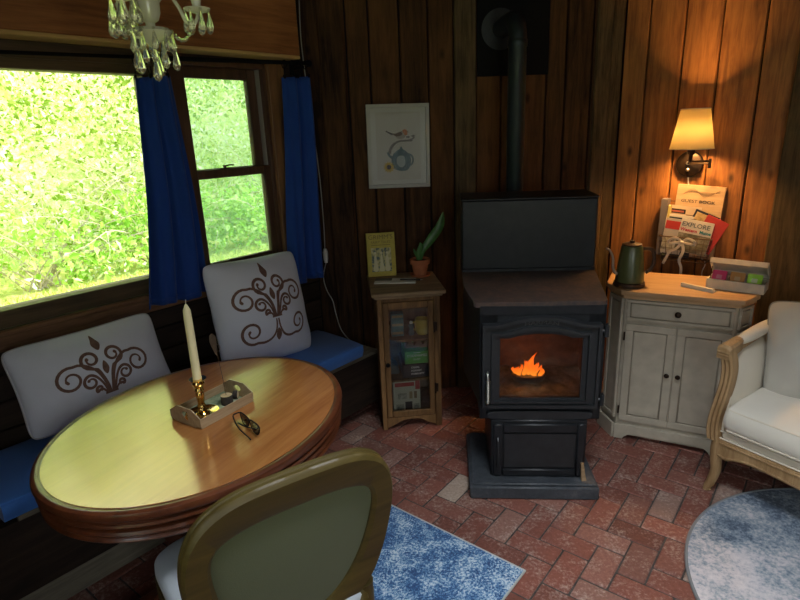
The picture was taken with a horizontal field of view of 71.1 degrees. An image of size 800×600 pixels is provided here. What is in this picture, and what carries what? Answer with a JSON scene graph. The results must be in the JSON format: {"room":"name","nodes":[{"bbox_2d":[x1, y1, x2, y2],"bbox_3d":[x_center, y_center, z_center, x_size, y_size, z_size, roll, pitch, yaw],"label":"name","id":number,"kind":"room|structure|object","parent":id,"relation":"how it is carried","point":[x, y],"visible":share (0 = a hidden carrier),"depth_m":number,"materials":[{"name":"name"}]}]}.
{"room":"cabin living room","nodes":[
{"label":"cabin living room","id":0,"kind":"room"},
{"bbox_2d":[0,1,322,449],"bbox_3d":[-1.123,-0.290,2.634,0.123,2.550,1.860,12,22,38],"label":"wall","id":1,"kind":"structure","parent":0,"point":[168,323],"depth_m":2.71,"materials":[{"name":"black"}]},
{"bbox_2d":[0,38,172,329],"bbox_3d":[-1.330,-0.483,2.297,0.102,1.040,0.980,12,22,38],"label":"window","id":2,"kind":"structure","parent":1,"relation":"in","point":[16,314],"depth_m":2.24,"materials":[{"name":"brown wood"}]},
{"bbox_2d":[0,292,206,352],"bbox_3d":[-1.099,-0.003,2.620,0.028,0.083,1.670,12,22,38],"label":"trim","id":3,"kind":"structure","parent":1,"relation":"attached to","point":[15,337],"depth_m":2.33,"materials":[{"name":"brown wood"}]},
{"bbox_2d":[0,0,299,60],"bbox_3d":[-1.153,-1.236,2.163,0.122,0.465,1.845,12,22,38],"label":"trim","id":4,"kind":"structure","parent":1,"relation":"attached to","point":[250,29],"depth_m":2.38,"materials":[{"name":"brown wood"}]},
{"bbox_2d":[0,50,311,74],"bbox_3d":[-1.101,-0.991,2.296,0.121,0.093,1.883,12,22,38],"label":"curtain rod","id":5,"kind":"object","parent":1,"relation":"attached to","point":[12,52],"visible":0.74,"depth_m":2.42,"materials":[{"name":"black"}]},
{"bbox_2d":[132,54,205,309],"bbox_3d":[-1.040,-0.502,2.461,0.100,1.070,0.311,12,22,38],"label":"curtain","id":6,"kind":"object","parent":5,"relation":"hanging from","point":[176,252],"visible":0.94,"depth_m":2.48,"materials":[{"name":"blue fabric"}]},
{"bbox_2d":[281,60,323,283],"bbox_3d":[-0.540,-0.667,3.036,0.102,1.174,0.231,12,22,38],"label":"curtain","id":7,"kind":"object","parent":5,"relation":"hanging from","point":[303,233],"visible":0.95,"depth_m":3.02,"materials":[{"name":"blue fabric"}]},
{"bbox_2d":[151,53,282,265],"bbox_3d":[-0.901,-0.653,2.801,0.120,1.040,0.607,12,22,38],"label":"window","id":8,"kind":"structure","parent":1,"relation":"in","point":[253,77],"depth_m":2.86,"materials":[{"name":"brown wood"}]},
{"bbox_2d":[264,64,286,251],"bbox_3d":[-0.637,-0.735,3.034,0.050,1.040,0.111,12,22,38],"label":"trim","id":9,"kind":"structure","parent":1,"relation":"attached to","point":[274,73],"depth_m":2.95,"materials":[{"name":"brown wood"}]},
{"bbox_2d":[67,376,793,599],"bbox_3d":[0.643,1.232,1.612,4.666,0.098,4.670,-2,17,0],"label":"floor","id":10,"kind":"structure","parent":0,"point":[627,543],"depth_m":2.47,"materials":[{"name":"brick"}]},
{"bbox_2d":[29,357,341,599],"bbox_3d":[-0.628,0.738,1.947,0.875,0.755,1.046,6,19,26],"label":"table","id":11,"kind":"object","parent":10,"relation":"on","point":[124,470],"visible":0.71,"depth_m":1.64,"materials":[{"name":"brown wood"}]},
{"bbox_2d":[170,379,253,428],"bbox_3d":[-0.623,0.338,1.861,0.149,0.058,0.220,8,20,31],"label":"wooden tray","id":12,"kind":"object","parent":11,"relation":"on","point":[212,396],"visible":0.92,"depth_m":1.86,"materials":[{"name":"brown wood"}]},
{"bbox_2d":[185,375,219,419],"bbox_3d":[-0.642,0.312,1.801,0.106,0.130,0.106,-6,17,-11],"label":"candlestick","id":13,"kind":"object","parent":12,"relation":"on","point":[201,410],"visible":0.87,"depth_m":1.80,"materials":[{"name":"gold metal"}]},
{"bbox_2d":[183,300,201,379],"bbox_3d":[-0.650,0.124,1.744,0.027,0.262,0.027,8,20,31],"label":"taper candle","id":14,"kind":"object","parent":13,"relation":"on","point":[188,322],"visible":1,"depth_m":1.74,"materials":[{"name":"beige wax"}]},
{"bbox_2d":[215,344,232,405],"bbox_3d":[-0.589,0.247,1.864,0.041,0.216,0.041,8,20,31],"label":"holder","id":15,"kind":"object","parent":12,"relation":"in","point":[226,398],"visible":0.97,"depth_m":1.88,"materials":[{"name":"black metal"}]},
{"bbox_2d":[209,334,217,355],"bbox_3d":[-0.608,0.147,1.825,0.022,0.081,0.002,-13,20,-30],"label":"tag","id":16,"kind":"object","parent":15,"relation":"attached to","point":[212,339],"visible":1,"depth_m":1.82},
{"bbox_2d":[232,390,238,398],"bbox_3d":[-0.565,0.325,1.925,0.016,0.030,0.030,-3,17,-2],"label":"holder","id":17,"kind":"object","parent":12,"relation":"in","point":[235,394],"visible":0.98,"depth_m":1.91,"materials":[{"name":"green metal"}]},
{"bbox_2d":[232,412,259,439],"bbox_3d":[-0.477,0.387,1.717,0.043,0.042,0.141,-16,22,-38],"label":"sunglasses","id":18,"kind":"object","parent":11,"relation":"on","point":[246,421],"visible":1,"depth_m":1.72,"materials":[{"name":"black plastic"}]},
{"bbox_2d":[0,345,379,599],"bbox_3d":[-0.983,0.719,2.619,0.426,0.418,2.200,12,22,38],"label":"window bench","id":19,"kind":"object","parent":10,"relation":"on","point":[38,562],"visible":0.15,"depth_m":2.05,"materials":[{"name":"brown wood"}]},
{"bbox_2d":[0,434,55,522],"bbox_3d":[-1.307,0.652,2.000,0.505,0.097,0.307,12,22,38],"label":"bench cushion","id":20,"kind":"object","parent":19,"relation":"on","point":[17,498],"depth_m":1.96,"materials":[{"name":"blue fabric"}]},
{"bbox_2d":[1,313,170,439],"bbox_3d":[-1.222,0.287,2.247,0.574,0.331,0.267,-18,23,-42],"label":"lumbar pillow","id":21,"kind":"object","parent":20,"relation":"on","point":[54,381],"visible":0.78,"depth_m":2.12,"materials":[{"name":"white fabric"}]},
{"bbox_2d":[283,330,363,371],"bbox_3d":[-0.415,0.308,3.012,0.502,0.097,0.383,12,22,38],"label":"bench cushion","id":22,"kind":"object","parent":19,"relation":"on","point":[329,352],"depth_m":3.01,"materials":[{"name":"blue fabric"}]},
{"bbox_2d":[203,251,310,360],"bbox_3d":[-0.703,0.051,2.833,0.532,0.541,0.285,-16,22,-38],"label":"throw pillow","id":23,"kind":"object","parent":22,"relation":"on","point":[257,306],"visible":0.89,"depth_m":2.71,"materials":[{"name":"white fabric"}]},
{"bbox_2d":[367,271,445,429],"bbox_3d":[0.038,0.286,3.237,0.393,0.808,0.437,-4,17,-6],"label":"display cabinet","id":24,"kind":"object","parent":10,"relation":"on","point":[422,297],"visible":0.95,"depth_m":3.08,"materials":[{"name":"brown wood"}]},
{"bbox_2d":[365,232,396,276],"bbox_3d":[-0.110,-0.265,3.255,0.167,0.254,0.066,-5,17,-9],"label":"book","id":25,"kind":"object","parent":24,"relation":"on","point":[380,247],"visible":1,"depth_m":3.24,"materials":[{"name":"yellow paper"}]},
{"bbox_2d":[384,356,399,374],"bbox_3d":[-0.051,0.372,3.213,0.088,0.084,0.100,-4,17,-6],"label":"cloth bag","id":26,"kind":"object","parent":24,"relation":"on","point":[394,366],"visible":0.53,"depth_m":3.17,"materials":[{"name":"grey fabric"}]},
{"bbox_2d":[374,278,415,283],"bbox_3d":[-0.026,-0.108,3.136,0.230,0.008,0.100,-1,17,4],"label":"notepad","id":27,"kind":"object","parent":24,"relation":"on","point":[377,280],"visible":1,"depth_m":3.12,"materials":[{"name":"white paper"}]},
{"bbox_2d":[390,311,403,336],"bbox_3d":[-0.017,0.132,3.114,0.068,0.128,0.061,-4,17,-6],"label":"tin","id":28,"kind":"object","parent":24,"relation":"on","point":[396,317],"visible":1,"depth_m":3.09,"materials":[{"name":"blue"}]},
{"bbox_2d":[383,319,427,342],"bbox_3d":[0.031,0.174,3.214,0.298,0.014,0.335,-4,17,-6],"label":"shelf","id":29,"kind":"object","parent":24,"relation":"attached to","point":[406,338],"depth_m":3.09,"materials":[{"name":"brown wood"}]},
{"bbox_2d":[392,380,420,410],"bbox_3d":[0.036,0.543,3.203,0.156,0.196,0.047,-4,17,-6],"label":"game box","id":30,"kind":"object","parent":24,"relation":"in","point":[406,395],"visible":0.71,"depth_m":3.18,"materials":[{"name":"beige cardboard"}]},
{"bbox_2d":[396,404,403,409],"bbox_3d":[0.002,0.615,3.197,0.044,0.040,0.001,-4,17,-6],"label":"picture","id":31,"kind":"object","parent":30,"relation":"attached to","point":[399,407],"depth_m":3.20},
{"bbox_2d":[398,393,406,398],"bbox_3d":[0.014,0.546,3.178,0.050,0.035,0.001,-4,17,-6],"label":"picture","id":32,"kind":"object","parent":30,"relation":"attached to","point":[404,395],"depth_m":3.18},
{"bbox_2d":[405,401,412,408],"bbox_3d":[0.051,0.608,3.201,0.040,0.060,0.001,-4,17,-6],"label":"picture","id":33,"kind":"object","parent":30,"relation":"attached to","point":[408,405],"depth_m":3.20},
{"bbox_2d":[385,357,428,382],"bbox_3d":[0.040,0.399,3.283,0.298,0.014,0.335,-4,17,-6],"label":"shelf","id":34,"kind":"object","parent":24,"relation":"attached to","point":[394,377],"depth_m":3.13,"materials":[{"name":"brown wood"}]},
{"bbox_2d":[408,321,414,335],"bbox_3d":[0.063,0.154,3.110,0.036,0.082,0.036,-4,17,-6],"label":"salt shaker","id":35,"kind":"object","parent":24,"relation":"in","point":[411,332],"visible":1,"depth_m":3.10,"materials":[{"name":"grey glass"}]},
{"bbox_2d":[399,352,428,377],"bbox_3d":[0.079,0.368,3.217,0.150,0.080,0.191,-4,17,-6],"label":"game box","id":36,"kind":"object","parent":24,"relation":"on","point":[418,369],"visible":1,"depth_m":3.13,"materials":[{"name":"black cardboard"}]},
{"bbox_2d":[401,341,428,363],"bbox_3d":[0.085,0.295,3.191,0.135,0.074,0.171,-4,17,-6],"label":"game box","id":37,"kind":"object","parent":36,"relation":"on","point":[419,354],"visible":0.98,"depth_m":3.11,"materials":[{"name":"green cardboard"}]},
{"bbox_2d":[413,341,422,347],"bbox_3d":[0.101,0.231,3.163,0.058,0.062,0.050,-4,17,-6],"label":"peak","id":38,"kind":"object","parent":37,"relation":"on","point":[416,344],"visible":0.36,"depth_m":3.14,"materials":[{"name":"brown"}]},
{"bbox_2d":[422,340,427,346],"bbox_3d":[0.146,0.236,3.170,0.058,0.045,0.050,-4,17,-6],"label":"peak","id":39,"kind":"object","parent":37,"relation":"on","point":[425,343],"visible":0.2,"depth_m":3.15,"materials":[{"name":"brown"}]},
{"bbox_2d":[413,316,427,334],"bbox_3d":[0.117,0.143,3.128,0.102,0.088,0.086,7,19,28],"label":"mug","id":40,"kind":"object","parent":24,"relation":"on","point":[421,322],"visible":0.92,"depth_m":3.09,"materials":[{"name":"yellow ceramic"}]},
{"bbox_2d":[410,212,443,277],"bbox_3d":[0.154,-0.314,3.180,0.209,0.360,0.120,-4,17,-6],"label":"potted plant","id":41,"kind":"object","parent":24,"relation":"on","point":[419,263],"visible":1,"depth_m":3.18,"materials":[{"name":"green plant"}]},
{"bbox_2d":[372,504,525,599],"bbox_3d":[-0.116,1.087,1.998,0.756,0.008,0.956,11,21,37],"label":"rug","id":42,"kind":"object","parent":10,"relation":"on","point":[418,559],"visible":0.5,"depth_m":2.15,"materials":[{"name":"blue carpet"}]},
{"bbox_2d":[154,448,392,599],"bbox_3d":[-0.357,0.745,1.524,0.518,0.963,0.608,-13,20,-31],"label":"chair","id":43,"kind":"object","parent":42,"relation":"on","point":[314,529],"visible":1,"depth_m":1.22,"materials":[{"name":"fabric"}]},
{"bbox_2d":[154,536,361,599],"bbox_3d":[-0.381,0.733,1.558,0.512,0.066,0.515,-13,20,-31],"label":"seat cushion","id":44,"kind":"object","parent":43,"relation":"on","point":[165,565],"depth_m":1.50,"materials":[{"name":"fabric"}]},
{"bbox_2d":[460,189,609,499],"bbox_3d":[0.629,0.170,2.705,0.651,1.294,0.770,-1,17,5],"label":"stove","id":45,"kind":"object","parent":10,"relation":"on","point":[532,285],"visible":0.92,"depth_m":2.56,"materials":[{"name":"metal"}]},
{"bbox_2d":[481,8,527,191],"bbox_3d":[0.593,-0.586,3.113,0.210,1.945,0.395,-4,17,-4],"label":"flue pipe","id":46,"kind":"object","parent":45,"relation":"attached to","point":[502,28],"visible":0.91,"depth_m":2.83,"materials":[{"name":"grey metal"}]},
{"bbox_2d":[511,354,544,375],"bbox_3d":[0.591,0.291,2.588,0.152,0.109,0.052,-1,17,5],"label":"fire","id":47,"kind":"object","parent":45,"relation":"on","point":[529,367],"visible":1,"depth_m":2.58,"materials":[{"name":"orange"}]},
{"bbox_2d":[511,369,545,383],"bbox_3d":[0.598,0.365,2.610,0.164,0.055,0.115,-1,17,5],"label":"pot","id":48,"kind":"object","parent":45,"relation":"on","point":[515,379],"depth_m":2.57,"materials":[{"name":"metal"}]},
{"bbox_2d":[580,462,585,480],"bbox_3d":[0.826,0.773,2.524,0.026,0.088,0.032,-1,17,5],"label":"stick","id":49,"kind":"object","parent":45,"relation":"on","point":[582,469],"visible":1,"depth_m":2.52,"materials":[{"name":"brown wood"}]},
{"bbox_2d":[597,270,760,454],"bbox_3d":[1.429,0.313,2.947,0.684,0.818,0.438,6,19,26],"label":"sideboard","id":50,"kind":"object","parent":10,"relation":"on","point":[662,366],"visible":0.69,"depth_m":2.79,"materials":[{"name":"paint"}]},
{"bbox_2d":[606,240,655,288],"bbox_3d":[1.158,-0.187,2.817,0.212,0.234,0.152,10,21,34],"label":"gooseneck kettle","id":51,"kind":"object","parent":50,"relation":"on","point":[629,273],"visible":1,"depth_m":2.78,"materials":[{"name":"green metal"}]},
{"bbox_2d":[607,270,760,308],"bbox_3d":[1.418,-0.060,2.841,0.684,0.043,0.422,6,19,26],"label":"countertop","id":52,"kind":"structure","parent":50,"relation":"on","point":[662,287],"depth_m":2.72,"materials":[{"name":"wood"}]},
{"bbox_2d":[681,282,716,292],"bbox_3d":[1.461,-0.064,2.742,0.040,0.018,0.170,-12,19,-29],"label":"folded card","id":53,"kind":"object","parent":50,"relation":"on","point":[683,284],"visible":1,"depth_m":2.72,"materials":[{"name":"white paper"}]},
{"bbox_2d":[705,257,770,294],"bbox_3d":[1.641,-0.129,2.712,0.245,0.146,0.141,12,22,39],"label":"box","id":54,"kind":"object","parent":50,"relation":"on","point":[723,264],"visible":0.86,"depth_m":2.69,"materials":[{"name":"grey wood"}]},
{"bbox_2d":[712,270,727,279],"bbox_3d":[1.569,-0.111,2.753,0.064,0.066,0.043,10,21,36],"label":"packet","id":55,"kind":"object","parent":54,"relation":"in","point":[717,274],"visible":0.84,"depth_m":2.75,"materials":[{"name":"pink paper"}]},
{"bbox_2d":[729,272,745,281],"bbox_3d":[1.628,-0.098,2.704,0.064,0.066,0.043,10,21,36],"label":"packet","id":56,"kind":"object","parent":54,"relation":"in","point":[735,276],"visible":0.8,"depth_m":2.70,"materials":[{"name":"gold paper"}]},
{"bbox_2d":[747,274,763,284],"bbox_3d":[1.683,-0.087,2.659,0.064,0.066,0.043,10,21,36],"label":"packet","id":57,"kind":"object","parent":54,"relation":"in","point":[752,278],"visible":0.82,"depth_m":2.66,"materials":[{"name":"green paper"}]},
{"bbox_2d":[684,488,799,599],"bbox_3d":[1.710,1.048,1.881,1.354,0.012,1.354,7,19,29],"label":"round rug","id":58,"kind":"object","parent":10,"relation":"on","point":[745,545],"visible":1,"depth_m":2.18,"materials":[{"name":"grey carpet"}]},
{"bbox_2d":[703,319,799,490],"bbox_3d":[1.965,0.570,2.093,0.685,0.788,1.324,-13,20,-30],"label":"armchair","id":59,"kind":"object","parent":10,"relation":"on","point":[750,424],"visible":0.9,"depth_m":2.36,"materials":[{"name":"white fabric"}]},
{"bbox_2d":[724,387,799,459],"bbox_3d":[1.927,0.581,2.070,0.574,0.142,1.140,-13,20,-30],"label":"seat cushion","id":60,"kind":"object","parent":59,"relation":"on","point":[761,418],"depth_m":2.31,"materials":[{"name":"fabric"}]},
{"bbox_2d":[763,301,799,398],"bbox_3d":[1.774,0.226,2.335,0.465,0.460,0.202,12,22,40],"label":"cushion","id":61,"kind":"object","parent":59,"relation":"on","point":[782,359],"visible":0.85,"depth_m":2.41,"materials":[{"name":"fabric"}]},
{"bbox_2d":[295,0,627,387],"bbox_3d":[0.389,-0.573,3.365,1.900,2.550,0.106,-4,17,-4],"label":"wall","id":62,"kind":"structure","parent":0,"point":[402,50],"depth_m":3.19,"materials":[{"name":"black wood"}]},
{"bbox_2d":[299,0,349,339],"bbox_3d":[-0.350,-0.542,3.170,0.287,2.420,0.099,-2,17,2],"label":"cable","id":63,"kind":"object","parent":62,"relation":"attached to","point":[325,252],"visible":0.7,"depth_m":3.26,"materials":[{"name":"grey plastic"}]},
{"bbox_2d":[323,248,327,262],"bbox_3d":[-0.438,-0.261,3.293,0.030,0.088,0.030,-4,17,-4],"label":"switch","id":64,"kind":"object","parent":63,"relation":"attached to","point":[325,253],"depth_m":3.28,"materials":[{"name":"grey plastic"}]},
{"bbox_2d":[315,0,361,343],"bbox_3d":[-0.336,-0.559,3.240,0.135,2.450,0.020,-4,17,-4],"label":"trim","id":65,"kind":"structure","parent":62,"relation":"attached to","point":[328,12],"depth_m":3.16,"materials":[{"name":"brown wood"}]},
{"bbox_2d":[365,98,429,188],"bbox_3d":[-0.009,-0.882,3.158,0.352,0.488,0.033,-3,15,-5],"label":"framed picture","id":66,"kind":"object","parent":62,"relation":"attached to","point":[398,136],"visible":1,"depth_m":3.16,"materials":[{"name":"grey paper"}]},
{"bbox_2d":[375,111,420,180],"bbox_3d":[-0.009,-0.866,3.160,0.250,0.370,0.004,-3,15,-4],"label":"print","id":67,"kind":"object","parent":66,"relation":"attached to","point":[398,150],"depth_m":3.16},
{"bbox_2d":[453,0,475,387],"bbox_3d":[0.386,-0.609,3.309,0.121,2.450,0.046,-4,17,-4],"label":"trim","id":68,"kind":"structure","parent":62,"relation":"attached to","point":[464,11],"depth_m":3.17,"materials":[{"name":"brown wood"}]},
{"bbox_2d":[477,0,550,76],"bbox_3d":[0.618,-1.513,3.046,0.405,0.545,0.015,-4,17,-4],"label":"wall plate","id":69,"kind":"object","parent":62,"relation":"attached to","point":[536,13],"visible":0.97,"depth_m":3.07,"materials":[{"name":"black metal"}]},
{"bbox_2d":[588,0,625,291],"bbox_3d":[1.201,-0.655,3.356,0.155,2.450,0.022,-4,17,-4],"label":"trim","id":70,"kind":"structure","parent":62,"relation":"attached to","point":[611,13],"depth_m":3.23,"materials":[{"name":"brown wood"}]},
{"bbox_2d":[602,0,799,376],"bbox_3d":[2.029,-0.482,2.847,1.850,2.550,0.106,12,22,38],"label":"wall","id":71,"kind":"structure","parent":0,"point":[736,59],"depth_m":2.96,"materials":[{"name":"brown wood"}]},
{"bbox_2d":[658,200,712,263],"bbox_3d":[1.598,-0.382,3.117,0.276,0.331,0.108,12,22,38],"label":"wire basket","id":72,"kind":"object","parent":71,"relation":"attached to","point":[665,247],"visible":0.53,"depth_m":3.13,"materials":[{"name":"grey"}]},
{"bbox_2d":[656,198,670,254],"bbox_3d":[1.511,-0.423,3.216,0.034,0.318,0.060,13,23,38],"label":"book","id":73,"kind":"object","parent":72,"relation":"in","point":[665,202],"visible":0.76,"depth_m":3.18,"materials":[{"name":"grey paper"}]},
{"bbox_2d":[662,204,672,254],"bbox_3d":[1.526,-0.399,3.194,0.022,0.285,0.050,12,22,38],"label":"booklet","id":74,"kind":"object","parent":72,"relation":"in","point":[669,206],"visible":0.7,"depth_m":3.14,"materials":[{"name":"yellow paper"}]},
{"bbox_2d":[660,217,681,254],"bbox_3d":[1.535,-0.358,3.149,0.122,0.206,0.020,12,22,39],"label":"leaflet","id":75,"kind":"object","parent":72,"relation":"in","point":[672,225],"visible":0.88,"depth_m":3.15,"materials":[{"name":"grey paper"}]},
{"bbox_2d":[660,213,695,257],"bbox_3d":[1.558,-0.362,3.140,0.170,0.238,0.021,12,22,39],"label":"magazine","id":76,"kind":"object","parent":72,"relation":"in","point":[675,216],"visible":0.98,"depth_m":3.13,"materials":[{"name":"white paper"}]},
{"bbox_2d":[662,237,696,273],"bbox_3d":[1.552,-0.222,3.126,0.174,0.266,0.027,12,22,38],"label":"ribbon bow","id":77,"kind":"object","parent":72,"relation":"attached to","point":[679,242],"visible":0.94,"depth_m":3.10,"materials":[{"name":"beige fabric"}]},
{"bbox_2d":[667,204,701,256],"bbox_3d":[1.579,-0.391,3.152,0.189,0.286,0.014,12,22,39],"label":"leaflet","id":78,"kind":"object","parent":72,"relation":"in","point":[676,209],"visible":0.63,"depth_m":3.12,"materials":[{"name":"beige paper"}]},
{"bbox_2d":[674,218,714,256],"bbox_3d":[1.613,-0.346,3.075,0.188,0.202,0.023,12,22,39],"label":"brochure","id":79,"kind":"object","parent":72,"relation":"in","point":[690,228],"visible":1,"depth_m":3.07,"materials":[{"name":"grey paper"}]},
{"bbox_2d":[674,232,709,255],"bbox_3d":[1.607,-0.309,3.086,0.163,0.102,0.001,21,22,36],"label":"landscape photo","id":80,"kind":"object","parent":79,"relation":"attached to","point":[680,234],"depth_m":3.07},
{"bbox_2d":[675,184,726,259],"bbox_3d":[1.642,-0.435,3.110,0.258,0.407,0.032,12,22,39],"label":"book","id":81,"kind":"object","parent":72,"relation":"in","point":[710,199],"visible":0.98,"depth_m":3.06,"materials":[{"name":"beige paper"}]},
{"bbox_2d":[693,209,719,221],"bbox_3d":[1.641,-0.390,3.064,0.181,0.212,0.014,12,22,39],"label":"card","id":82,"kind":"object","parent":72,"relation":"in","point":[699,215],"visible":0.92,"depth_m":3.05,"materials":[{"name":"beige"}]},
{"bbox_2d":[694,211,706,221],"bbox_3d":[1.640,-0.390,3.062,0.106,0.158,0.002,34,31,30],"label":"picture","id":83,"kind":"object","parent":82,"relation":"attached to","point":[699,216],"depth_m":3.05},
{"bbox_2d":[704,214,728,254],"bbox_3d":[1.673,-0.353,3.035,0.181,0.219,0.017,13,22,40],"label":"brochure","id":84,"kind":"object","parent":72,"relation":"in","point":[720,226],"visible":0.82,"depth_m":3.01,"materials":[{"name":"red paper"}]},
{"bbox_2d":[669,108,714,275],"bbox_3d":[1.538,-0.518,3.005,0.216,0.968,0.277,12,22,38],"label":"wall lamp","id":85,"kind":"object","parent":71,"relation":"attached to","point":[693,131],"visible":0.92,"depth_m":2.82,"materials":[{"name":"beige fabric"}]},
{"bbox_2d":[687,150,694,162],"bbox_3d":[1.509,-0.757,2.905,0.037,0.085,0.037,12,22,38],"label":"socket","id":86,"kind":"object","parent":85,"relation":"attached to","point":[690,152],"depth_m":2.90,"materials":[{"name":"brown metal"}]},
{"bbox_2d":[753,48,799,325],"bbox_3d":[1.981,-0.513,2.783,0.215,2.450,0.045,12,22,38],"label":"trim","id":87,"kind":"structure","parent":71,"relation":"attached to","point":[782,251],"depth_m":2.83,"materials":[{"name":"brown wood"}]},
{"bbox_3d":[0.538,-1.204,0.862,4.876,0.100,4.876,-2,17,0],"label":"ceiling","id":88,"kind":"structure","parent":0,"visible":0},
{"bbox_2d":[107,0,213,81],"bbox_3d":[-0.655,-0.906,1.383,0.292,0.682,0.270,-2,17,0],"label":"chandelier","id":89,"kind":"object","parent":88,"relation":"hanging from","point":[124,23],"visible":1,"depth_m":1.46,"materials":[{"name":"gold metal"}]},
{"label":"outside","id":90,"kind":"structure","parent":0,"visible":0},
{"bbox_2d":[0,229,268,306],"bbox_3d":[0.071,1.774,0.539,50.000,0.230,50.000,-2,17,0],"label":"ground","id":91,"kind":"structure","parent":90,"point":[4,293],"depth_m":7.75,"materials":[{"name":"green plant"}]},
{"bbox_2d":[0,106,217,291],"bbox_3d":[-4.231,-1.164,6.402,2.804,2.325,4.468,12,22,38],"label":"bare shrub","id":92,"kind":"object","parent":91,"relation":"on","point":[40,285],"visible":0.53,"depth_m":6.99,"materials":[{"name":"beige plant"}]},
{"bbox_2d":[0,70,262,289],"bbox_3d":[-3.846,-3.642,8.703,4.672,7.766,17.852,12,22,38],"label":"foliage","id":93,"kind":"object","parent":91,"relation":"on","point":[195,85],"visible":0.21,"depth_m":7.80,"materials":[{"name":"green plant"}]},
{"bbox_2d":[2,114,262,293],"bbox_3d":[-3.443,-1.450,7.570,2.293,2.231,4.646,12,22,38],"label":"bare shrub","id":94,"kind":"object","parent":91,"relation":"on","point":[81,248],"visible":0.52,"depth_m":7.12,"materials":[{"name":"beige plant"}]},
{"bbox_2d":[0,160,267,291],"bbox_3d":[-2.856,-1.314,8.566,2.028,2.128,16.690,12,22,38],"label":"bushes","id":95,"kind":"object","parent":91,"relation":"on","point":[257,218],"visible":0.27,"depth_m":7.41,"materials":[{"name":"green plant"}]},
{"bbox_2d":[106,93,266,252],"bbox_3d":[-2.173,-2.078,8.877,2.426,2.477,4.967,12,22,38],"label":"bare shrub","id":96,"kind":"object","parent":91,"relation":"on","point":[265,232],"visible":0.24,"depth_m":8.69,"materials":[{"name":"beige plant"}]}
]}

